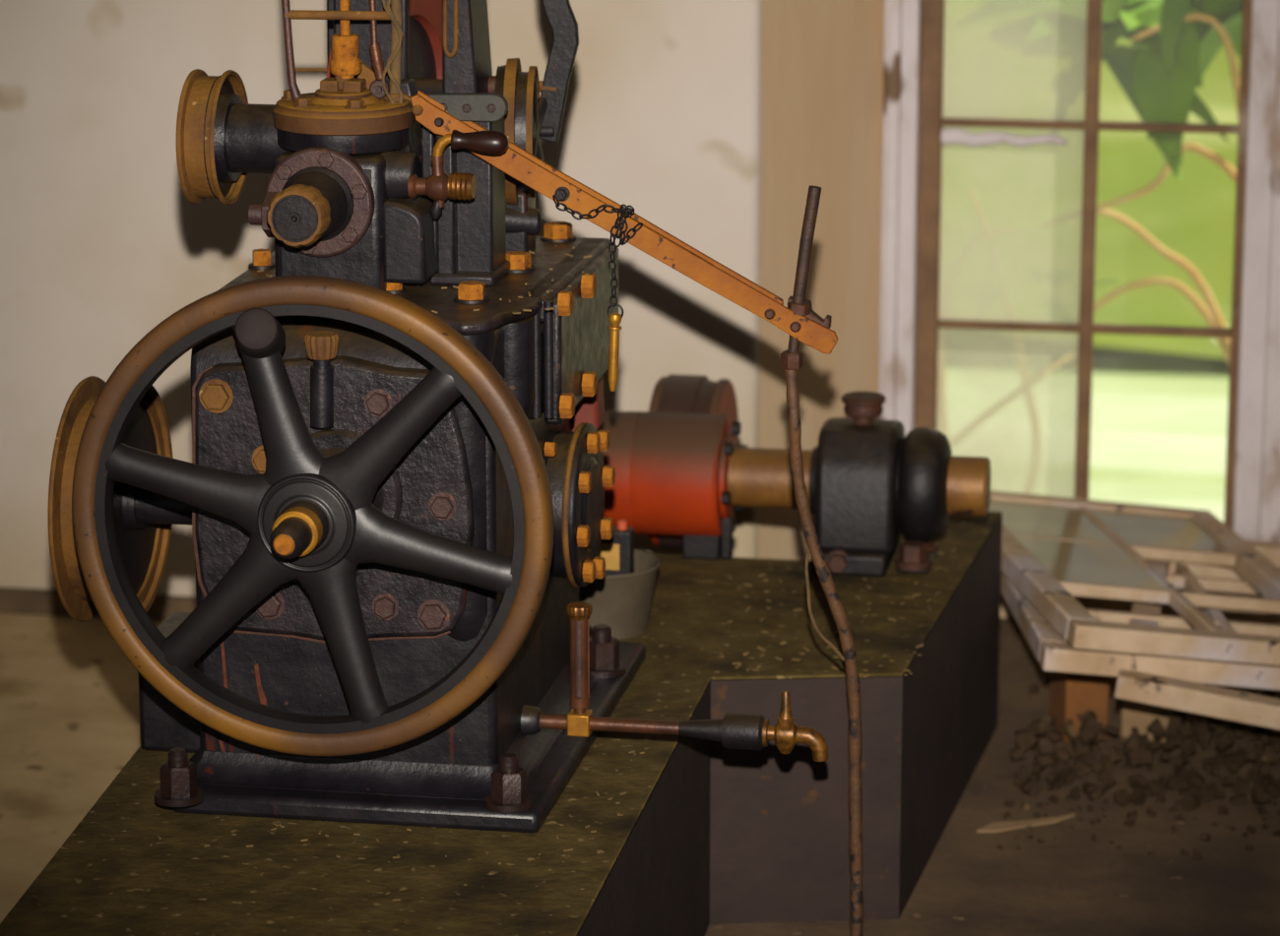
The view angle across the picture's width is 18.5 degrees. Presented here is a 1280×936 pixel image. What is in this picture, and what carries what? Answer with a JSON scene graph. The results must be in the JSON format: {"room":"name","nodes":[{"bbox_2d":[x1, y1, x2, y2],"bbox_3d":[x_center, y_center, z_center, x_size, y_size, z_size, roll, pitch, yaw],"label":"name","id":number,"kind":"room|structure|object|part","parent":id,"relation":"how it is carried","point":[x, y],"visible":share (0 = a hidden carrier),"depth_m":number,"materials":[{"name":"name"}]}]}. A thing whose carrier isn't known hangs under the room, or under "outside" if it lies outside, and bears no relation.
{"room":"old engine room","nodes":[
{"label":"old engine room","id":0,"kind":"room"},
{"bbox_2d":[0,0,1279,625],"bbox_3d":[-0.632,-1.185,6.634,3.968,2.900,0.420,2,14,10],"label":"wall","id":1,"kind":"structure","parent":0,"point":[101,241],"depth_m":6.58,"materials":[{"name":"beige paint"}]},
{"bbox_2d":[0,586,196,621],"bbox_3d":[-1.270,0.223,6.864,2.750,0.042,0.019,2,14,10],"label":"baseboard","id":2,"kind":"structure","parent":1,"relation":"attached to","point":[16,601],"depth_m":6.82,"materials":[{"name":"dark brown painted wood"}]},
{"bbox_2d":[878,0,1279,730],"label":"window","id":3,"kind":"structure","parent":1,"relation":"in","point":[942,81],"depth_m":6.64,"materials":[{"name":"white paint"}]},
{"bbox_3d":[0.633,-0.071,6.801,0.245,0.357,0.003,2,14,10],"label":"pane","id":4,"kind":"part","parent":3,"relation":"part of","materials":[{"name":"clear glass"}]},
{"bbox_3d":[0.633,-0.415,6.718,0.245,0.350,0.003,2,14,10],"label":"pane","id":5,"kind":"part","parent":3,"relation":"part of","materials":[{"name":"clear glass"}]},
{"bbox_3d":[0.633,-0.750,6.636,0.245,0.340,0.003,2,14,10],"label":"pane","id":6,"kind":"part","parent":3,"relation":"part of","materials":[{"name":"clear glass"}]},
{"bbox_3d":[0.670,0.089,6.495,0.189,0.032,0.266,-2,14,-8],"label":"pane","id":7,"kind":"part","parent":3,"relation":"part of","materials":[{"name":"clear glass"}]},
{"bbox_3d":[0.710,0.151,6.217,0.189,0.033,0.310,-2,14,-8],"label":"pane","id":8,"kind":"part","parent":3,"relation":"part of","materials":[{"name":"clear glass"}]},
{"bbox_3d":[0.742,0.073,6.662,0.470,0.094,0.045,-2,14,-7],"label":"rail","id":9,"kind":"part","parent":3,"relation":"part of","materials":[{"name":"white wood"}]},
{"bbox_3d":[0.802,0.168,6.234,0.470,0.112,0.932,-2,14,-8],"label":"window sash","id":10,"kind":"part","parent":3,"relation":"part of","materials":[{"name":"white wood"}]},
{"bbox_3d":[0.893,0.218,6.230,0.640,0.116,0.852,-1,14,-3],"label":"window sash","id":11,"kind":"part","parent":3,"relation":"part of","materials":[{"name":"white wood"}]},
{"bbox_3d":[0.912,0.305,5.838,0.640,0.100,0.046,-1,14,-2],"label":"rail","id":12,"kind":"part","parent":3,"relation":"part of","materials":[{"name":"white wood"}]},
{"bbox_3d":[0.857,0.106,6.526,0.189,0.032,0.266,-2,14,-8],"label":"pane","id":13,"kind":"part","parent":3,"relation":"part of","materials":[{"name":"clear glass"}]},
{"bbox_3d":[0.862,0.264,5.806,0.470,0.094,0.045,-2,14,-7],"label":"rail","id":14,"kind":"part","parent":3,"relation":"part of","materials":[{"name":"white wood"}]},
{"bbox_3d":[1.065,0.292,6.091,0.617,0.127,0.750,2,14,10],"label":"window sash","id":15,"kind":"part","parent":3,"relation":"part of","materials":[{"name":"white wood"}]},
{"bbox_3d":[1.003,0.374,5.754,0.617,0.127,0.045,2,14,10],"label":"rail","id":16,"kind":"part","parent":3,"relation":"part of","materials":[{"name":"white wood"}]},
{"bbox_3d":[1.126,0.209,6.429,0.617,0.127,0.045,2,14,10],"label":"rail","id":17,"kind":"part","parent":3,"relation":"part of","materials":[{"name":"white wood"}]},
{"bbox_3d":[0.875,0.130,6.622,0.640,0.100,0.046,-1,14,-2],"label":"rail","id":18,"kind":"part","parent":3,"relation":"part of","materials":[{"name":"white wood"}]},
{"bbox_2d":[0,613,1279,935],"bbox_3d":[-0.568,1.166,3.353,5.400,0.126,7.772,2,14,10],"label":"floor","id":19,"kind":"structure","parent":0,"point":[1082,886],"depth_m":5.74,"materials":[{"name":"concrete"}]},
{"bbox_2d":[0,512,1002,935],"bbox_3d":[-0.127,0.463,5.257,1.031,0.350,2.107,2,14,10],"label":"concrete plinth","id":20,"kind":"object","parent":19,"relation":"on","point":[723,836],"visible":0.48,"depth_m":5.27,"materials":[{"name":"concrete"},{"name":"oil stains"}]},
{"bbox_2d":[150,735,659,871],"bbox_3d":[-0.265,0.389,4.811,0.528,0.004,0.550,2,14,10],"label":"litter","id":21,"kind":"object","parent":20,"relation":"on","point":[658,737],"visible":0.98,"depth_m":4.63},
{"bbox_2d":[47,0,837,833],"bbox_3d":[-0.297,-0.184,4.820,0.973,1.113,0.910,-11,17,-38],"label":"engine","id":22,"kind":"object","parent":20,"relation":"on","point":[394,506],"visible":1,"depth_m":4.68,"materials":[{"name":"black paint"}]},
{"bbox_3d":[-0.429,-0.149,4.441,0.056,0.077,0.100,-1,14,-3],"label":"crank handle","id":23,"kind":"part","parent":22,"relation":"part of","materials":[{"name":"black metal"}]},
{"bbox_2d":[248,262,275,269],"bbox_3d":[-0.470,-0.251,4.891,0.035,0.005,0.035,2,14,10],"label":"washer","id":24,"kind":"object","parent":22,"relation":"in","point":[252,266],"depth_m":4.88,"materials":[{"name":"metal"}]},
{"bbox_3d":[-0.411,-0.533,4.702,0.036,0.216,0.023,2,14,10],"label":"cage post","id":25,"kind":"part","parent":22,"relation":"part of","materials":[{"name":"metal"}]},
{"bbox_3d":[-0.399,-0.294,4.597,0.071,0.072,0.036,2,14,10],"label":"adjusting knob","id":26,"kind":"part","parent":22,"relation":"part of","materials":[{"name":"metal"}]},
{"bbox_3d":[-0.414,-0.506,5.001,0.054,0.007,0.005,2,14,10],"label":"thin rod","id":27,"kind":"part","parent":22,"relation":"part of","materials":[{"name":"brown metal"}]},
{"bbox_2d":[310,359,333,428],"bbox_3d":[-0.368,-0.089,4.561,0.029,0.082,0.027,2,14,10],"label":"rod","id":28,"kind":"object","parent":22,"relation":"on","point":[321,370],"depth_m":4.55,"materials":[{"name":"black paint"}]},
{"bbox_3d":[-0.354,-0.591,4.708,0.012,0.149,0.012,2,14,10],"label":"spindle rod","id":29,"kind":"part","parent":22,"relation":"part of","materials":[{"name":"metal"}]},
{"bbox_3d":[-0.315,-0.547,4.712,0.019,0.166,0.015,6,15,25],"label":"link rod","id":30,"kind":"part","parent":22,"relation":"part of","materials":[{"name":"orange metal"}]},
{"bbox_3d":[-0.294,-0.532,4.707,0.027,0.218,0.024,2,14,10],"label":"cage post","id":31,"kind":"part","parent":22,"relation":"part of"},
{"bbox_2d":[385,287,406,294],"bbox_3d":[-0.297,-0.213,4.738,0.034,0.005,0.034,2,14,10],"label":"washer","id":32,"kind":"object","parent":22,"relation":"in","point":[395,290],"depth_m":4.73,"materials":[{"name":"metal"}]},
{"bbox_3d":[-0.299,-0.491,4.903,0.212,0.463,0.175,2,14,10],"label":"frame","id":33,"kind":"part","parent":22,"relation":"part of","materials":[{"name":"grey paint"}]},
{"bbox_3d":[-0.285,-0.232,4.853,0.409,0.016,0.567,2,14,10],"label":"plate","id":34,"kind":"part","parent":22,"relation":"part of","materials":[{"name":"black paint"}]},
{"bbox_2d":[257,239,608,314],"bbox_3d":[-0.263,-0.245,4.856,0.408,0.005,0.513,2,14,10],"label":"litter","id":35,"kind":"object","parent":22,"relation":"on","point":[567,254],"visible":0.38,"depth_m":4.75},
{"bbox_3d":[-0.241,-0.360,4.681,0.016,0.024,0.016,2,14,10],"label":"stem","id":36,"kind":"part","parent":22,"relation":"part of","materials":[{"name":"orange metal"}]},
{"bbox_3d":[-0.232,-0.383,4.674,0.031,0.031,0.013,2,14,10],"label":"curved arm","id":37,"kind":"part","parent":22,"relation":"part of","materials":[{"name":"yellow metal"}]},
{"bbox_2d":[452,295,490,304],"bbox_3d":[-0.200,-0.200,4.685,0.044,0.005,0.044,2,14,10],"label":"washer","id":38,"kind":"object","parent":22,"relation":"in","point":[457,299],"depth_m":4.67,"materials":[{"name":"metal"}]},
{"bbox_3d":[-0.190,-0.386,4.665,0.068,0.029,0.029,2,14,10],"label":"cock handle","id":39,"kind":"part","parent":22,"relation":"part of","materials":[{"name":"black wood"}]},
{"bbox_2d":[508,265,534,272],"bbox_3d":[-0.152,-0.246,4.872,0.046,0.005,0.046,2,14,10],"label":"washer","id":40,"kind":"object","parent":22,"relation":"in","point":[511,269],"depth_m":4.86,"materials":[{"name":"metal"}]},
{"bbox_2d":[540,235,575,242],"bbox_3d":[-0.105,-0.295,5.076,0.048,0.005,0.048,2,14,10],"label":"washer","id":41,"kind":"object","parent":22,"relation":"in","point":[544,238],"depth_m":5.06,"materials":[{"name":"metal"}]},
{"bbox_3d":[-0.106,-0.600,4.978,0.058,0.379,0.026,2,14,10],"label":"shifter arm","id":42,"kind":"part","parent":22,"relation":"part of","materials":[{"name":"metal"}]},
{"bbox_3d":[-0.074,0.235,4.817,0.017,0.112,0.017,2,14,10],"label":"sight glass","id":43,"kind":"part","parent":22,"relation":"part of","materials":[{"name":"clear glass"}]},
{"bbox_2d":[552,194,642,391],"bbox_3d":[-0.051,-0.211,4.756,0.109,0.242,0.016,0,14,0],"label":"chain","id":44,"kind":"object","parent":22,"relation":"hanging from","point":[614,318],"visible":1,"depth_m":4.75,"materials":[{"name":"metal"}]},
{"bbox_3d":[-0.051,-0.261,4.742,0.109,0.138,0.011,-1,14,-2],"label":"chain","id":45,"kind":"part","parent":44,"relation":"part of","materials":[{"name":"metal"}]},
{"bbox_2d":[762,691,829,762],"bbox_3d":[0.189,0.313,4.788,0.082,0.085,0.034,2,14,10],"label":"tap","id":46,"kind":"object","parent":22,"relation":"on","point":[786,734],"depth_m":4.78,"materials":[{"name":"gold metal"}]},
{"bbox_2d":[780,185,863,935],"bbox_3d":[0.324,0.175,4.899,0.294,1.072,0.117,2,14,10],"label":"rope","id":47,"kind":"object","parent":22,"relation":"attached to","point":[792,357],"visible":1,"depth_m":4.90,"materials":[{"name":"metal"}]},
{"bbox_3d":[0.199,-0.239,4.778,0.040,0.209,0.016,2,14,10],"label":"rod","id":48,"kind":"part","parent":47,"relation":"part of","materials":[{"name":"metal"}]},
{"bbox_2d":[578,549,659,639],"bbox_3d":[-0.053,0.176,5.488,0.162,0.097,0.162,2,14,10],"label":"bucket","id":49,"kind":"object","parent":20,"relation":"on","point":[621,603],"visible":0.5,"depth_m":5.43,"materials":[{"name":"grey metal"}]},
{"bbox_2d":[598,519,634,575],"bbox_3d":[-0.034,0.145,5.461,0.049,0.150,0.031,2,14,10],"label":"can","id":50,"kind":"object","parent":49,"relation":"in","point":[617,551],"visible":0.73,"depth_m":5.44,"materials":[{"name":"metal"}]},
{"bbox_2d":[719,540,955,678],"bbox_3d":[0.287,0.182,5.659,0.300,0.006,0.802,2,14,10],"label":"litter","id":51,"kind":"object","parent":20,"relation":"on","point":[938,567],"visible":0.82,"depth_m":5.47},
{"bbox_2d":[808,390,952,576],"bbox_3d":[0.356,0.018,5.812,0.203,0.251,0.200,2,14,10],"label":"shaft bearing","id":52,"kind":"object","parent":20,"relation":"on","point":[870,483],"visible":0.98,"depth_m":5.75,"materials":[{"name":"metal"}]},
{"bbox_2d":[597,374,990,560],"bbox_3d":[0.178,0.011,5.959,0.716,0.267,0.395,2,14,10],"label":"shaft","id":53,"kind":"object","parent":52,"relation":"in","point":[683,472],"visible":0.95,"depth_m":5.80,"materials":[{"name":"red paint"}]},
{"bbox_2d":[841,390,886,425],"bbox_3d":[0.329,-0.085,5.798,0.066,0.045,0.066,2,14,10],"label":"cup","id":54,"kind":"object","parent":52,"relation":"on","point":[863,406],"depth_m":5.78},
{"bbox_2d":[976,813,1075,832],"bbox_3d":[0.564,0.516,5.742,0.168,0.008,0.027,-6,15,-24],"label":"paper strip","id":55,"kind":"object","parent":19,"relation":"on","point":[996,827],"visible":1,"depth_m":5.73,"materials":[{"name":"beige paper"}]},
{"bbox_2d":[1048,671,1109,742],"bbox_3d":[0.689,0.363,6.183,0.070,0.105,0.120,-2,14,-7],"label":"brick","id":56,"kind":"object","parent":19,"relation":"on","point":[1070,696],"visible":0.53,"depth_m":6.12,"materials":[{"name":"orange brick"}]},
{"bbox_2d":[1064,673,1087,676],"bbox_3d":[0.689,0.292,6.165,0.070,0.040,0.100,-2,14,-7],"label":"brick","id":57,"kind":"object","parent":56,"relation":"on","point":[1068,674],"visible":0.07,"depth_m":6.12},
{"bbox_2d":[996,676,1279,860],"bbox_3d":[1.006,0.428,5.992,0.877,0.095,0.902,2,14,10],"label":"rubble","id":58,"kind":"object","parent":19,"relation":"on","point":[1138,751],"visible":0.9,"depth_m":5.94,"materials":[{"name":"black stone"}]},
{"bbox_2d":[1120,700,1190,743],"bbox_3d":[0.809,0.373,6.174,0.090,0.090,0.100,5,15,21],"label":"stone block","id":59,"kind":"object","parent":19,"relation":"on","point":[1140,716],"visible":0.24,"depth_m":6.13,"materials":[{"name":"stone"}]},
{"bbox_2d":[942,0,1240,358],"bbox_3d":[3.341,-3.123,19.693,20.000,1.218,20.000,2,14,10],"label":"meadow","id":60,"kind":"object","parent":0,"point":[1192,216],"visible":0.08,"depth_m":12.07,"materials":[{"name":"green plant"}]},
{"label":"outside","id":61,"kind":"structure","parent":0,"visible":0},
{"bbox_2d":[945,326,1230,522],"bbox_3d":[1.377,0.185,9.098,20.000,0.270,4.100,2,14,10],"label":"ground","id":62,"kind":"structure","parent":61,"point":[1159,420],"depth_m":9.85,"materials":[{"name":"green plant"}]},
{"bbox_2d":[938,19,1119,441],"bbox_3d":[0.657,-0.248,7.747,0.680,1.243,0.383,-12,18,-41],"label":"leafy shrub","id":63,"kind":"object","parent":62,"relation":"on","point":[1028,382],"visible":0.22,"depth_m":7.66,"materials":[{"name":"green plant"}]},
{"bbox_2d":[956,0,1242,368],"bbox_3d":[0.850,-0.376,7.362,0.775,1.668,0.832,-13,19,-43],"label":"plant","id":64,"kind":"object","parent":62,"relation":"on","point":[1176,41],"visible":0.7,"depth_m":7.13,"materials":[{"name":"green plant"}]}
]}

